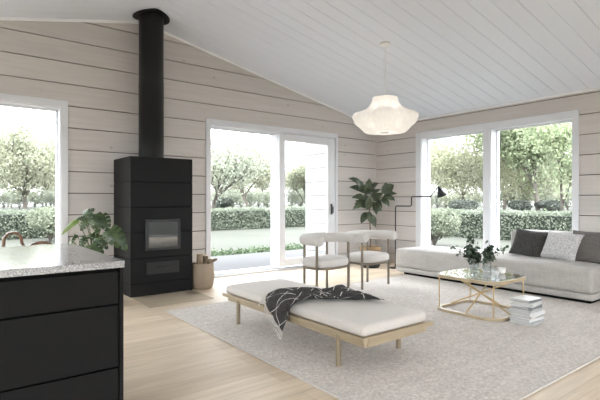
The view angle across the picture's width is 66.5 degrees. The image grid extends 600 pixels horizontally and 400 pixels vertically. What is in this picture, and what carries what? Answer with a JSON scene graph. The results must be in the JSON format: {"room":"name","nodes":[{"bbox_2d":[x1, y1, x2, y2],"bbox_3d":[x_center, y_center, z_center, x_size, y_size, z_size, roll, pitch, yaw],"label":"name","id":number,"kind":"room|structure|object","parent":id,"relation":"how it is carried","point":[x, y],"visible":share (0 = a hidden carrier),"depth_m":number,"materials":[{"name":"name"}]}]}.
{"room":"living room","nodes":[
{"label":"living room","id":0,"kind":"room"},
{"bbox_2d":[0,20,376,262],"bbox_3d":[-2.262,-0.670,6.550,9.920,3.740,0.240,0,0,-38],"label":"wall","id":1,"kind":"structure","parent":0,"point":[93,67],"depth_m":6.35,"materials":[{"name":"beige wood"}]},
{"bbox_2d":[0,93,67,243],"bbox_3d":[-3.997,-0.035,5.207,2.411,2.470,0.280,0,0,-38],"label":"window","id":2,"kind":"structure","parent":1,"relation":"in","point":[60,109],"depth_m":5.81,"materials":[{"name":"white paint"}]},
{"bbox_2d":[0,17,138,23],"bbox_3d":[-4.065,-2.009,4.991,4.680,1.022,0.017,0,0,-38],"label":"trim","id":3,"kind":"structure","parent":1,"relation":"attached to","point":[1,18],"depth_m":5.83,"materials":[{"name":"white paint"}]},
{"bbox_2d":[164,31,351,116],"bbox_3d":[-0.340,-2.002,7.873,4.740,1.035,0.017,0,0,-38],"label":"trim","id":4,"kind":"structure","parent":1,"relation":"attached to","point":[165,32],"depth_m":7.51,"materials":[{"name":"white paint"}]},
{"bbox_2d":[206,118,337,277],"bbox_3d":[-0.440,-0.033,7.951,2.732,2.465,0.374,0,0,-38],"label":"door","id":5,"kind":"structure","parent":1,"relation":"in","point":[279,262],"depth_m":7.92,"materials":[{"name":"white paint"}]},
{"bbox_2d":[0,0,599,118],"bbox_3d":[0.702,-2.118,2.720,10.120,1.305,10.044,0,0,-38],"label":"ceiling","id":6,"kind":"structure","parent":0,"point":[441,57],"depth_m":5.88,"materials":[{"name":"white wood"}]},
{"bbox_2d":[352,42,418,134],"bbox_3d":[1.097,-1.453,5.904,0.875,1.154,0.884,0,0,-38],"label":"pendant lamp","id":7,"kind":"object","parent":6,"relation":"hanging from","point":[385,115],"visible":1,"depth_m":5.67,"materials":[{"name":"white fabric"}]},
{"bbox_2d":[305,143,325,255],"bbox_3d":[0.429,-0.233,9.290,0.190,3.065,0.799,0,0,-38],"label":"wall","id":8,"kind":"structure","parent":0,"point":[315,154],"depth_m":9.28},
{"bbox_2d":[124,261,599,399],"bbox_3d":[0.702,1.260,2.720,9.920,0.120,9.924,0,0,-38],"label":"floor","id":9,"kind":"structure","parent":0,"point":[167,357],"depth_m":3.33,"materials":[{"name":"brown wood"}]},
{"bbox_2d":[2,231,24,246],"bbox_3d":[-2.838,0.762,4.836,0.446,0.877,0.410,0,0,0],"label":"dining chair","id":10,"kind":"object","parent":9,"relation":"on","point":[6,235],"visible":0.18,"depth_m":4.82,"materials":[{"name":"brown wood"}]},
{"bbox_2d":[29,241,51,245],"bbox_3d":[-2.245,0.790,4.285,0.446,0.823,0.410,0,0,7],"label":"dining chair","id":11,"kind":"object","parent":9,"relation":"on","point":[37,242],"visible":0.12,"depth_m":4.31,"materials":[{"name":"brown wood"}]},
{"bbox_2d":[0,243,124,399],"bbox_3d":[-2.191,0.750,2.019,2.407,0.900,1.185,0,0,-38],"label":"kitchen island","id":12,"kind":"object","parent":9,"relation":"on","point":[62,305],"visible":1,"depth_m":2.15,"materials":[{"name":"black wood"}]},
{"bbox_2d":[0,243,124,277],"bbox_3d":[-2.191,0.317,2.019,2.407,0.034,1.185,0,0,-38],"label":"island countertop","id":13,"kind":"structure","parent":12,"relation":"on","point":[15,261],"depth_m":2.29,"materials":[{"name":"grey stone"}]},
{"bbox_2d":[62,208,127,252],"bbox_3d":[-2.360,0.643,5.227,0.569,1.110,0.664,0,0,-38],"label":"monstera plant","id":14,"kind":"object","parent":9,"relation":"on","point":[99,221],"visible":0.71,"depth_m":5.20,"materials":[{"name":"green plant"}]},
{"bbox_2d":[114,8,191,297],"bbox_3d":[-1.969,-0.658,6.144,0.817,3.715,0.752,0,0,-38],"label":"wood stove","id":15,"kind":"object","parent":9,"relation":"on","point":[153,192],"visible":0.99,"depth_m":5.95,"materials":[{"name":"black paint"}]},
{"bbox_2d":[132,290,213,307],"bbox_3d":[-1.567,1.196,5.619,0.800,0.006,0.645,0,0,-38],"label":"plate","id":16,"kind":"object","parent":9,"relation":"on","point":[171,298],"visible":1,"depth_m":5.58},
{"bbox_2d":[192,262,214,288],"bbox_3d":[-1.343,1.026,6.294,0.332,0.340,0.332,0,0,-38],"label":"basket","id":17,"kind":"object","parent":9,"relation":"on","point":[203,275],"visible":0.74,"depth_m":6.16,"materials":[{"name":"beige wicker"}]},
{"bbox_2d":[197,253,202,263],"bbox_3d":[-1.367,0.946,6.240,0.090,0.449,0.086,0,0,-38],"label":"log","id":18,"kind":"object","parent":17,"relation":"in","point":[199,255],"visible":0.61,"depth_m":6.20,"materials":[{"name":"brown wood"}]},
{"bbox_2d":[203,255,207,262],"bbox_3d":[-1.322,0.964,6.337,0.106,0.419,0.078,0,0,1],"label":"log","id":19,"kind":"object","parent":17,"relation":"in","point":[205,257],"visible":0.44,"depth_m":6.31,"materials":[{"name":"brown wood"}]},
{"bbox_2d":[360,264,379,267],"bbox_3d":[1.265,1.059,8.250,0.356,0.278,0.356,0,0,-38],"label":"pot","id":20,"kind":"object","parent":9,"relation":"on","point":[364,266],"depth_m":8.10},
{"bbox_2d":[348,177,396,267],"bbox_3d":[1.312,0.384,8.251,0.876,1.628,0.385,0,0,-2],"label":"fig","id":21,"kind":"object","parent":9,"relation":"on","point":[364,201],"visible":0.86,"depth_m":8.18,"materials":[{"name":"green plant"}]},
{"bbox_2d":[166,274,599,399],"bbox_3d":[1.454,1.192,5.004,4.683,0.015,3.423,0,0,-38],"label":"rug","id":22,"kind":"object","parent":9,"relation":"on","point":[457,357],"visible":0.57,"depth_m":3.72,"materials":[{"name":"carpet"}]},
{"bbox_2d":[222,279,432,366],"bbox_3d":[0.123,1.005,4.069,0.765,0.364,1.974,0,0,-38],"label":"daybed","id":23,"kind":"object","parent":22,"relation":"on","point":[364,323],"visible":0.84,"depth_m":3.45,"materials":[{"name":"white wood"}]},
{"bbox_2d":[258,284,384,338],"bbox_3d":[0.156,0.943,3.900,1.018,0.395,0.476,0,0,-7],"label":"throw blanket","id":24,"kind":"object","parent":23,"relation":"on","point":[279,302],"visible":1,"depth_m":3.81,"materials":[{"name":"grey fabric"}]},
{"bbox_2d":[299,232,356,287],"bbox_3d":[0.315,0.808,5.973,0.812,0.757,0.518,0,0,-45],"label":"armchair","id":25,"kind":"object","parent":22,"relation":"on","point":[317,262],"visible":0.99,"depth_m":5.84,"materials":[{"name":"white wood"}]},
{"bbox_2d":[346,230,396,289],"bbox_3d":[0.936,0.808,6.429,0.812,0.757,0.518,0,0,-45],"label":"armchair","id":26,"kind":"object","parent":22,"relation":"on","point":[367,257],"visible":0.78,"depth_m":6.31,"materials":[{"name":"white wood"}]},
{"bbox_2d":[438,269,525,321],"bbox_3d":[1.952,0.990,4.937,0.720,0.394,0.750,0,0,-38],"label":"coffee table","id":27,"kind":"object","parent":22,"relation":"on","point":[493,303],"visible":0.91,"depth_m":4.87,"materials":[{"name":"gold metal"}]},
{"bbox_2d":[498,267,505,273],"bbox_3d":[2.213,0.762,4.995,0.102,0.060,0.084,0,0,-4],"label":"cup","id":28,"kind":"object","parent":27,"relation":"on","point":[502,270],"visible":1,"depth_m":4.96,"materials":[{"name":"white ceramic"}]},
{"bbox_3d":[2.090,0.720,5.126,0.090,0.145,0.090,0,0,-38],"label":"glass vase","id":29,"kind":"object","parent":27,"relation":"on","visible":0},
{"bbox_2d":[481,240,495,264],"bbox_3d":[2.098,0.612,5.111,0.154,0.330,0.162,0,0,29],"label":"branch","id":30,"kind":"object","parent":29,"relation":"in","point":[488,253],"visible":1,"depth_m":5.09,"materials":[{"name":"green plant"}]},
{"bbox_2d":[485,245,508,269],"bbox_3d":[2.204,0.636,5.127,0.261,0.282,0.114,0,0,-2],"label":"branch","id":31,"kind":"object","parent":29,"relation":"in","point":[507,246],"visible":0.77,"depth_m":5.12,"materials":[{"name":"green plant"}]},
{"bbox_3d":[1.960,0.707,5.146,0.104,0.170,0.104,0,0,-38],"label":"glass vase","id":32,"kind":"object","parent":27,"relation":"on","visible":0},
{"bbox_2d":[450,245,474,266],"bbox_3d":[1.827,0.638,5.138,0.302,0.278,0.106,0,0,-7],"label":"branch","id":33,"kind":"object","parent":32,"relation":"in","point":[452,247],"visible":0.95,"depth_m":5.13,"materials":[{"name":"green plant"}]},
{"bbox_2d":[462,230,475,269],"bbox_3d":[1.920,0.556,5.160,0.167,0.440,0.137,0,0,-38],"label":"branch","id":34,"kind":"object","parent":32,"relation":"in","point":[469,239],"visible":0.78,"depth_m":5.14,"materials":[{"name":"green plant"}]},
{"bbox_2d":[463,245,477,267],"bbox_3d":[1.895,0.634,5.099,0.221,0.286,0.146,0,0,-16],"label":"branch","id":35,"kind":"object","parent":32,"relation":"in","point":[467,251],"visible":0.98,"depth_m":5.09,"materials":[{"name":"green plant"}]},
{"bbox_2d":[470,238,479,262],"bbox_3d":[1.982,0.599,5.173,0.128,0.356,0.117,0,0,-38],"label":"branch","id":36,"kind":"object","parent":32,"relation":"in","point":[477,247],"visible":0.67,"depth_m":5.17,"materials":[{"name":"green plant"}]},
{"bbox_2d":[470,251,482,268],"bbox_3d":[1.969,0.664,5.115,0.131,0.225,0.144,0,0,5],"label":"branch","id":37,"kind":"object","parent":32,"relation":"in","point":[479,256],"visible":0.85,"depth_m":5.11,"materials":[{"name":"green plant"}]},
{"bbox_2d":[396,229,599,303],"bbox_3d":[2.813,0.799,6.634,0.954,0.770,2.914,0,0,-38],"label":"sofa","id":38,"kind":"object","parent":22,"relation":"on","point":[579,281],"visible":0.69,"depth_m":5.91,"materials":[{"name":"grey fabric"}]},
{"bbox_2d":[509,228,547,256],"bbox_3d":[3.120,0.578,6.246,0.222,0.405,0.474,0,0,-38],"label":"throw cushion","id":39,"kind":"object","parent":38,"relation":"on","point":[526,242],"visible":0.98,"depth_m":6.18,"materials":[{"name":"grey fabric"}]},
{"bbox_2d":[540,230,584,261],"bbox_3d":[3.367,0.586,5.894,0.236,0.389,0.484,0,0,-29],"label":"throw cushion","id":40,"kind":"object","parent":38,"relation":"on","point":[558,245],"visible":1,"depth_m":5.82,"materials":[{"name":"light grey patterned fabric"}]},
{"bbox_2d":[573,230,599,262],"bbox_3d":[3.611,0.575,5.684,0.201,0.399,0.460,0,0,-38],"label":"throw cushion","id":41,"kind":"object","parent":38,"relation":"on","point":[588,250],"visible":0.78,"depth_m":5.64,"materials":[{"name":"grey fabric"}]},
{"bbox_2d":[510,319,543,326],"bbox_3d":[2.219,1.172,4.470,0.258,0.030,0.216,0,0,-42],"label":"book","id":42,"kind":"object","parent":22,"relation":"on","point":[534,323],"visible":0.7,"depth_m":4.38,"materials":[{"name":"white paper"}]},
{"bbox_2d":[509,315,543,322],"bbox_3d":[2.219,1.142,4.485,0.258,0.028,0.207,0,0,-35],"label":"book","id":43,"kind":"object","parent":42,"relation":"on","point":[540,317],"visible":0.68,"depth_m":4.41,"materials":[{"name":"white paper"}]},
{"bbox_2d":[510,313,539,319],"bbox_3d":[2.214,1.114,4.489,0.245,0.026,0.198,0,0,-44],"label":"book","id":44,"kind":"object","parent":43,"relation":"on","point":[512,314],"visible":0.46,"depth_m":4.40,"materials":[{"name":"white paper"}]},
{"bbox_2d":[509,309,544,316],"bbox_3d":[2.222,1.084,4.481,0.258,0.034,0.216,0,0,-33],"label":"book","id":45,"kind":"object","parent":44,"relation":"on","point":[540,312],"visible":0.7,"depth_m":4.40,"materials":[{"name":"white paper"}]},
{"bbox_2d":[511,307,541,313],"bbox_3d":[2.209,1.054,4.468,0.241,0.024,0.193,0,0,-41],"label":"book","id":46,"kind":"object","parent":45,"relation":"on","point":[512,308],"visible":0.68,"depth_m":4.39,"materials":[{"name":"white paper"}]},
{"bbox_2d":[510,304,541,310],"bbox_3d":[2.214,1.027,4.476,0.232,0.030,0.189,0,0,-32],"label":"book","id":47,"kind":"object","parent":46,"relation":"on","point":[514,306],"visible":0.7,"depth_m":4.41,"materials":[{"name":"grey paper"}]},
{"bbox_2d":[511,301,541,307],"bbox_3d":[2.211,0.994,4.466,0.254,0.034,0.202,0,0,-45],"label":"book","id":48,"kind":"object","parent":47,"relation":"on","point":[531,305],"visible":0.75,"depth_m":4.38,"materials":[{"name":"white paper"}]},
{"bbox_2d":[510,295,541,303],"bbox_3d":[2.215,0.963,4.480,0.232,0.026,0.189,0,0,-36],"label":"book","id":49,"kind":"object","parent":48,"relation":"on","point":[521,298],"visible":1,"depth_m":4.44,"materials":[{"name":"white paper"}]},
{"bbox_2d":[390,240,396,268],"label":"floor lamp","id":50,"kind":"object","parent":9,"relation":"on","point":[392,267],"depth_m":8.14,"materials":[{"name":"black metal"}]},
{"bbox_2d":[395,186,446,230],"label":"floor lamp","id":51,"kind":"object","parent":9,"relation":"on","point":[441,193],"depth_m":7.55,"materials":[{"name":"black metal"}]},
{"bbox_2d":[376,90,599,261],"bbox_3d":[4.603,-0.200,5.588,0.240,2.800,9.684,0,0,-38],"label":"wall","id":52,"kind":"structure","parent":0,"point":[395,153],"depth_m":7.83,"materials":[{"name":"beige wood"}]},
{"bbox_2d":[416,122,489,249],"bbox_3d":[2.715,-0.135,8.027,0.280,2.250,1.472,0,0,-38],"label":"window","id":53,"kind":"structure","parent":52,"relation":"in","point":[423,139],"depth_m":8.44,"materials":[{"name":"white paint"}]},
{"bbox_2d":[417,87,599,120],"bbox_3d":[4.433,-1.506,5.596,0.017,0.030,9.424,0,0,-38],"label":"trim","id":54,"kind":"structure","parent":52,"relation":"attached to","point":[598,88],"depth_m":7.02,"materials":[{"name":"white paint"}]},
{"bbox_2d":[490,110,578,250],"bbox_3d":[3.565,-0.135,6.929,0.280,2.250,1.305,0,0,-38],"label":"window","id":55,"kind":"structure","parent":52,"relation":"in","point":[496,127],"depth_m":7.05,"materials":[{"name":"white paint"}]},
{"label":"outside","id":56,"kind":"structure","parent":0,"visible":0},
{"bbox_2d":[0,204,571,253],"bbox_3d":[-7.908,1.350,59.234,200.000,0.001,170.000,0,0,-38],"label":"lawn","id":57,"kind":"structure","parent":56,"point":[237,238],"depth_m":15.90,"materials":[{"name":"green plant"}]},
{"bbox_2d":[0,190,11,208],"bbox_3d":[-47.961,-0.211,73.918,2.511,3.187,2.016,0,0,-38],"label":"shrub","id":58,"kind":"object","parent":57,"relation":"on","point":[3,199],"visible":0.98,"depth_m":73.86,"materials":[{"name":"green plant"}]},
{"bbox_2d":[4,189,15,207],"bbox_3d":[-51.458,-0.369,81.582,2.220,3.510,2.765,0,0,3],"label":"shrub","id":59,"kind":"object","parent":57,"relation":"on","point":[12,203],"visible":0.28,"depth_m":81.12,"materials":[{"name":"green plant"}]},
{"bbox_2d":[0,171,33,206],"bbox_3d":[-63.053,-4.367,97.960,17.108,11.455,13.883,0,0,-38],"label":"tree","id":60,"kind":"object","parent":57,"relation":"on","point":[1,189],"visible":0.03,"depth_m":97.30,"materials":[{"name":"green plant"}]},
{"bbox_2d":[11,191,27,208],"bbox_3d":[-45.371,-0.211,73.932,2.016,3.187,2.511,0,0,-5],"label":"shrub","id":61,"kind":"object","parent":57,"relation":"on","point":[18,201],"visible":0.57,"depth_m":73.47,"materials":[{"name":"green plant"}]},
{"bbox_2d":[0,111,54,209],"bbox_3d":[-41.176,-5.464,66.196,21.762,13.746,20.629,0,0,32],"label":"tree","id":62,"kind":"object","parent":57,"relation":"on","point":[16,149],"visible":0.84,"depth_m":63.05,"materials":[{"name":"green plant"}]},
{"bbox_2d":[4,139,54,206],"bbox_3d":[-46.416,-5.224,83.491,19.674,13.174,15.965,0,0,32],"label":"tree","id":63,"kind":"object","parent":57,"relation":"on","point":[51,184],"visible":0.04,"depth_m":83.05,"materials":[{"name":"green plant"}]},
{"bbox_2d":[28,190,40,207],"bbox_3d":[-42.831,-0.211,74.009,2.511,3.187,2.016,0,0,28],"label":"shrub","id":64,"kind":"object","parent":57,"relation":"on","point":[32,200],"visible":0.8,"depth_m":73.50,"materials":[{"name":"green plant"}]},
{"bbox_2d":[25,206,54,240],"bbox_3d":[-8.214,0.760,15.128,1.458,1.202,1.536,0,0,3],"label":"shrub","id":65,"kind":"object","parent":57,"relation":"on","point":[45,216],"visible":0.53,"depth_m":14.79,"materials":[{"name":"green plant"}]},
{"bbox_2d":[26,180,54,205],"bbox_3d":[-62.504,-4.101,113.801,17.410,10.996,16.503,0,0,15],"label":"tree","id":66,"kind":"object","parent":57,"relation":"on","point":[41,186],"visible":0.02,"depth_m":110.02,"materials":[{"name":"green plant"}]},
{"bbox_2d":[36,189,47,206],"bbox_3d":[-45.940,-0.369,81.422,2.765,3.510,2.220,0,0,-22],"label":"shrub","id":67,"kind":"object","parent":57,"relation":"on","point":[41,194],"visible":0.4,"depth_m":81.30,"materials":[{"name":"green plant"}]},
{"bbox_2d":[42,190,54,206],"bbox_3d":[-40.370,-0.211,74.077,2.511,3.187,2.016,0,0,-30],"label":"shrub","id":68,"kind":"object","parent":57,"relation":"on","point":[51,198],"visible":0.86,"depth_m":73.72,"materials":[{"name":"green plant"}]},
{"bbox_2d":[0,206,305,239],"bbox_3d":[-7.706,0.815,18.297,22.267,1.146,1.355,0,0,-38],"label":"hedge","id":69,"kind":"object","parent":57,"relation":"on","point":[251,218],"visible":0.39,"depth_m":21.17,"materials":[{"name":"green plant"}]},
{"bbox_2d":[211,189,220,205],"bbox_3d":[-12.368,-0.222,66.001,1.743,3.209,2.632,0,0,-22],"label":"shrub","id":70,"kind":"object","parent":57,"relation":"on","point":[213,191],"visible":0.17,"depth_m":65.33,"materials":[{"name":"green plant"}]},
{"bbox_2d":[211,198,233,208],"bbox_3d":[-10.077,0.457,59.773,2.910,1.827,3.461,0,0,-15],"label":"shrub","id":71,"kind":"object","parent":57,"relation":"on","point":[229,202],"visible":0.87,"depth_m":58.82,"materials":[{"name":"green plant"}]},
{"bbox_2d":[224,189,240,207],"bbox_3d":[-9.813,-0.222,65.945,2.632,3.209,1.743,0,0,10],"label":"shrub","id":72,"kind":"object","parent":57,"relation":"on","point":[230,193],"visible":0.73,"depth_m":65.75,"materials":[{"name":"green plant"}]},
{"bbox_2d":[211,164,253,192],"bbox_3d":[-17.165,-4.442,97.072,18.498,11.684,17.535,0,0,-22],"label":"tree","id":73,"kind":"object","parent":57,"relation":"on","point":[246,187],"visible":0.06,"depth_m":95.94,"materials":[{"name":"green plant"}]},
{"bbox_2d":[211,131,270,208],"bbox_3d":[-7.413,-4.201,43.166,11.247,11.146,12.091,0,0,-26],"label":"tree","id":74,"kind":"object","parent":57,"relation":"on","point":[237,161],"visible":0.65,"depth_m":42.64,"materials":[{"name":"green plant"}]},
{"bbox_2d":[234,189,247,207],"bbox_3d":[-9.502,-0.401,73.570,2.931,3.574,1.941,0,0,-39],"label":"shrub","id":75,"kind":"object","parent":57,"relation":"on","point":[241,203],"visible":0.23,"depth_m":73.35,"materials":[{"name":"green plant"}]},
{"bbox_2d":[241,188,257,206],"bbox_3d":[-7.225,-0.222,65.940,1.743,3.209,2.632,0,0,43],"label":"shrub","id":76,"kind":"object","parent":57,"relation":"on","point":[250,197],"visible":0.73,"depth_m":65.79,"materials":[{"name":"green plant"}]},
{"bbox_2d":[211,133,292,206],"bbox_3d":[-7.351,-3.634,59.159,14.173,10.082,11.956,0,0,39],"label":"tree","id":77,"kind":"object","parent":57,"relation":"on","point":[256,142],"visible":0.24,"depth_m":57.69,"materials":[{"name":"green plant"}]},
{"bbox_2d":[211,249,302,271],"bbox_3d":[-2.729,1.302,8.020,12.500,0.095,2.657,0,0,-38],"label":"deck","id":78,"kind":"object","parent":57,"relation":"on","point":[263,259],"depth_m":9.59,"materials":[{"name":"grey wood"}]},
{"bbox_2d":[211,243,302,256],"bbox_3d":[-3.561,1.212,9.497,12.077,0.360,1.005,0,0,-38],"label":"ground cover","id":79,"kind":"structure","parent":57,"relation":"on","point":[258,249],"depth_m":11.13,"materials":[{"name":"green plant"}]},
{"bbox_2d":[253,189,262,206],"bbox_3d":[-6.739,-0.401,73.521,1.941,3.574,2.931,0,0,-6],"label":"shrub","id":80,"kind":"object","parent":57,"relation":"on","point":[259,196],"visible":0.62,"depth_m":72.79,"materials":[{"name":"green plant"}]},
{"bbox_2d":[261,188,270,206],"bbox_3d":[-4.661,-0.222,65.990,1.743,3.209,2.632,0,0,-14],"label":"shrub","id":81,"kind":"object","parent":57,"relation":"on","point":[266,197],"visible":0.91,"depth_m":65.60,"materials":[{"name":"green plant"}]},
{"bbox_2d":[250,167,285,205],"bbox_3d":[-9.960,-4.132,112.766,13.000,11.090,15.874,0,0,31],"label":"tree","id":82,"kind":"object","parent":57,"relation":"on","point":[261,182],"visible":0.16,"depth_m":110.94,"materials":[{"name":"green plant"}]},
{"bbox_2d":[285,189,298,206],"bbox_3d":[-1.330,-0.222,69.935,2.632,3.209,1.743,0,0,-31],"label":"shrub","id":83,"kind":"object","parent":57,"relation":"on","point":[289,198],"visible":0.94,"depth_m":69.74,"materials":[{"name":"green plant"}]},
{"bbox_2d":[285,170,302,195],"bbox_3d":[-0.033,-2.637,96.852,9.454,8.066,11.545,0,0,-6],"label":"tree","id":84,"kind":"object","parent":57,"relation":"on","point":[285,170],"visible":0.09,"depth_m":95.03,"materials":[{"name":"green plant"}]},
{"bbox_2d":[285,157,305,206],"bbox_3d":[0.836,-2.537,69.229,11.055,7.864,9.326,0,0,29],"label":"tree","id":85,"kind":"object","parent":57,"relation":"on","point":[297,175],"visible":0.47,"depth_m":68.58,"materials":[{"name":"green plant"}]},
{"bbox_2d":[294,188,303,206],"bbox_3d":[-0.023,-0.390,77.539,2.914,3.553,1.930,0,0,35],"label":"shrub","id":86,"kind":"object","parent":57,"relation":"on","point":[301,193],"visible":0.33,"depth_m":77.17,"materials":[{"name":"green plant"}]},
{"bbox_2d":[430,191,434,206],"bbox_3d":[18.675,-0.042,66.032,1.544,2.842,2.331,0,0,10],"label":"shrub","id":87,"kind":"object","parent":57,"relation":"on","point":[432,202],"visible":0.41,"depth_m":65.33,"materials":[{"name":"green plant"}]},
{"bbox_2d":[432,190,442,208],"bbox_3d":[22.159,-0.200,73.518,1.719,3.165,2.596,0,0,-39],"label":"shrub","id":88,"kind":"object","parent":57,"relation":"on","point":[436,200],"visible":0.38,"depth_m":73.34,"materials":[{"name":"green plant"}]},
{"bbox_2d":[430,138,448,207],"bbox_3d":[18.652,-5.720,70.589,11.290,14.168,14.519,0,0,2],"label":"tree","id":89,"kind":"object","parent":57,"relation":"on","point":[436,140],"visible":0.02,"depth_m":69.39,"materials":[{"name":"green plant"}]},
{"bbox_2d":[430,207,461,245],"bbox_3d":[4.038,0.760,13.440,1.536,1.202,1.458,0,0,36],"label":"shrub","id":90,"kind":"object","parent":57,"relation":"on","point":[440,224],"visible":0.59,"depth_m":13.11,"materials":[{"name":"green plant"}]},
{"bbox_2d":[438,192,453,207],"bbox_3d":[20.907,-0.042,65.976,2.331,2.842,1.544,0,0,43],"label":"shrub","id":91,"kind":"object","parent":57,"relation":"on","point":[446,198],"visible":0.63,"depth_m":65.76,"materials":[{"name":"green plant"}]},
{"bbox_2d":[430,145,469,206],"bbox_3d":[30.598,-5.796,98.102,21.384,14.319,17.354,0,0,-43],"label":"tree","id":92,"kind":"object","parent":57,"relation":"on","point":[441,145],"visible":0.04,"depth_m":97.83,"materials":[{"name":"green plant"}]},
{"bbox_2d":[453,191,468,200],"bbox_3d":[23.189,-0.042,65.942,2.331,2.842,1.544,0,0,-15],"label":"shrub","id":93,"kind":"object","parent":57,"relation":"on","point":[456,197],"visible":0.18,"depth_m":65.78,"materials":[{"name":"green plant"}]},
{"bbox_2d":[448,199,478,209],"bbox_3d":[15.806,0.606,44.061,2.884,1.522,2.425,0,0,4],"label":"shrub","id":94,"kind":"object","parent":57,"relation":"on","point":[456,204],"visible":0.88,"depth_m":43.56,"materials":[{"name":"green plant"}]},
{"bbox_2d":[471,192,481,208],"bbox_3d":[25.478,-0.042,65.962,1.544,2.842,2.331,0,0,18],"label":"shrub","id":95,"kind":"object","parent":57,"relation":"on","point":[474,195],"visible":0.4,"depth_m":65.57,"materials":[{"name":"green plant"}]},
{"bbox_2d":[430,134,531,203],"bbox_3d":[18.357,-3.609,52.247,15.472,9.962,13.529,0,0,15],"label":"tree","id":96,"kind":"object","parent":57,"relation":"on","point":[442,161],"visible":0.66,"depth_m":49.31,"materials":[{"name":"green plant"}]},
{"bbox_2d":[430,208,571,239],"bbox_3d":[7.262,0.817,16.110,1.351,1.146,20.696,0,0,-38],"label":"hedge","id":97,"kind":"object","parent":57,"relation":"on","point":[472,220],"visible":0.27,"depth_m":15.47,"materials":[{"name":"green plant"}]},
{"bbox_2d":[500,189,515,207],"bbox_3d":[27.691,-0.422,61.933,2.967,3.617,1.965,0,0,2],"label":"shrub","id":98,"kind":"object","parent":57,"relation":"on","point":[501,193],"visible":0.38,"depth_m":61.67,"materials":[{"name":"green plant"}]},
{"bbox_2d":[464,123,571,210],"bbox_3d":[22.509,-4.784,46.837,15.863,12.298,11.413,0,0,19],"label":"tree","id":99,"kind":"object","parent":57,"relation":"on","point":[512,148],"visible":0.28,"depth_m":45.34,"materials":[{"name":"green plant"}]},
{"bbox_2d":[467,151,571,210],"bbox_3d":[27.781,-3.609,57.876,13.529,9.962,15.472,0,0,-5],"label":"tree","id":100,"kind":"object","parent":57,"relation":"on","point":[527,182],"visible":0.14,"depth_m":57.32,"materials":[{"name":"green plant"}]},
{"bbox_2d":[507,200,532,210],"bbox_3d":[22.094,0.643,46.216,2.304,1.446,2.740,0,0,10],"label":"shrub","id":101,"kind":"object","parent":57,"relation":"on","point":[514,204],"visible":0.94,"depth_m":45.36,"materials":[{"name":"green plant"}]},
{"bbox_2d":[518,188,532,209],"bbox_3d":[30.609,-0.422,61.938,1.965,3.617,2.967,0,0,34],"label":"shrub","id":102,"kind":"object","parent":57,"relation":"on","point":[523,196],"visible":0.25,"depth_m":61.47,"materials":[{"name":"green plant"}]},
{"bbox_2d":[507,122,571,210],"bbox_3d":[9.613,-1.361,17.058,3.491,5.429,3.248,0,0,44],"label":"tree","id":103,"kind":"object","parent":57,"relation":"on","point":[556,132],"visible":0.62,"depth_m":16.98,"materials":[{"name":"green plant"}]},
{"bbox_2d":[538,186,555,200],"bbox_3d":[33.490,-0.422,62.000,1.965,3.617,2.967,0,0,-23],"label":"shrub","id":104,"kind":"object","parent":57,"relation":"on","point":[551,194],"visible":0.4,"depth_m":61.43,"materials":[{"name":"green plant"}]},
{"bbox_2d":[534,199,566,210],"bbox_3d":[24.641,0.606,45.170,2.425,1.522,2.884,0,0,-23],"label":"shrub","id":105,"kind":"object","parent":57,"relation":"on","point":[547,204],"visible":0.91,"depth_m":44.48,"materials":[{"name":"green plant"}]},
{"bbox_2d":[542,173,571,188],"bbox_3d":[66.494,-6.145,117.655,22.692,15.120,23.938,0,0,26],"label":"tree","id":106,"kind":"object","parent":57,"relation":"on","point":[566,173],"visible":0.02,"depth_m":111.15,"materials":[{"name":"green plant"}]},
{"bbox_2d":[556,185,571,210],"bbox_3d":[36.303,-0.422,62.062,2.967,3.617,1.965,0,0,10],"label":"shrub","id":107,"kind":"object","parent":57,"relation":"on","point":[568,200],"visible":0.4,"depth_m":61.77,"materials":[{"name":"green plant"}]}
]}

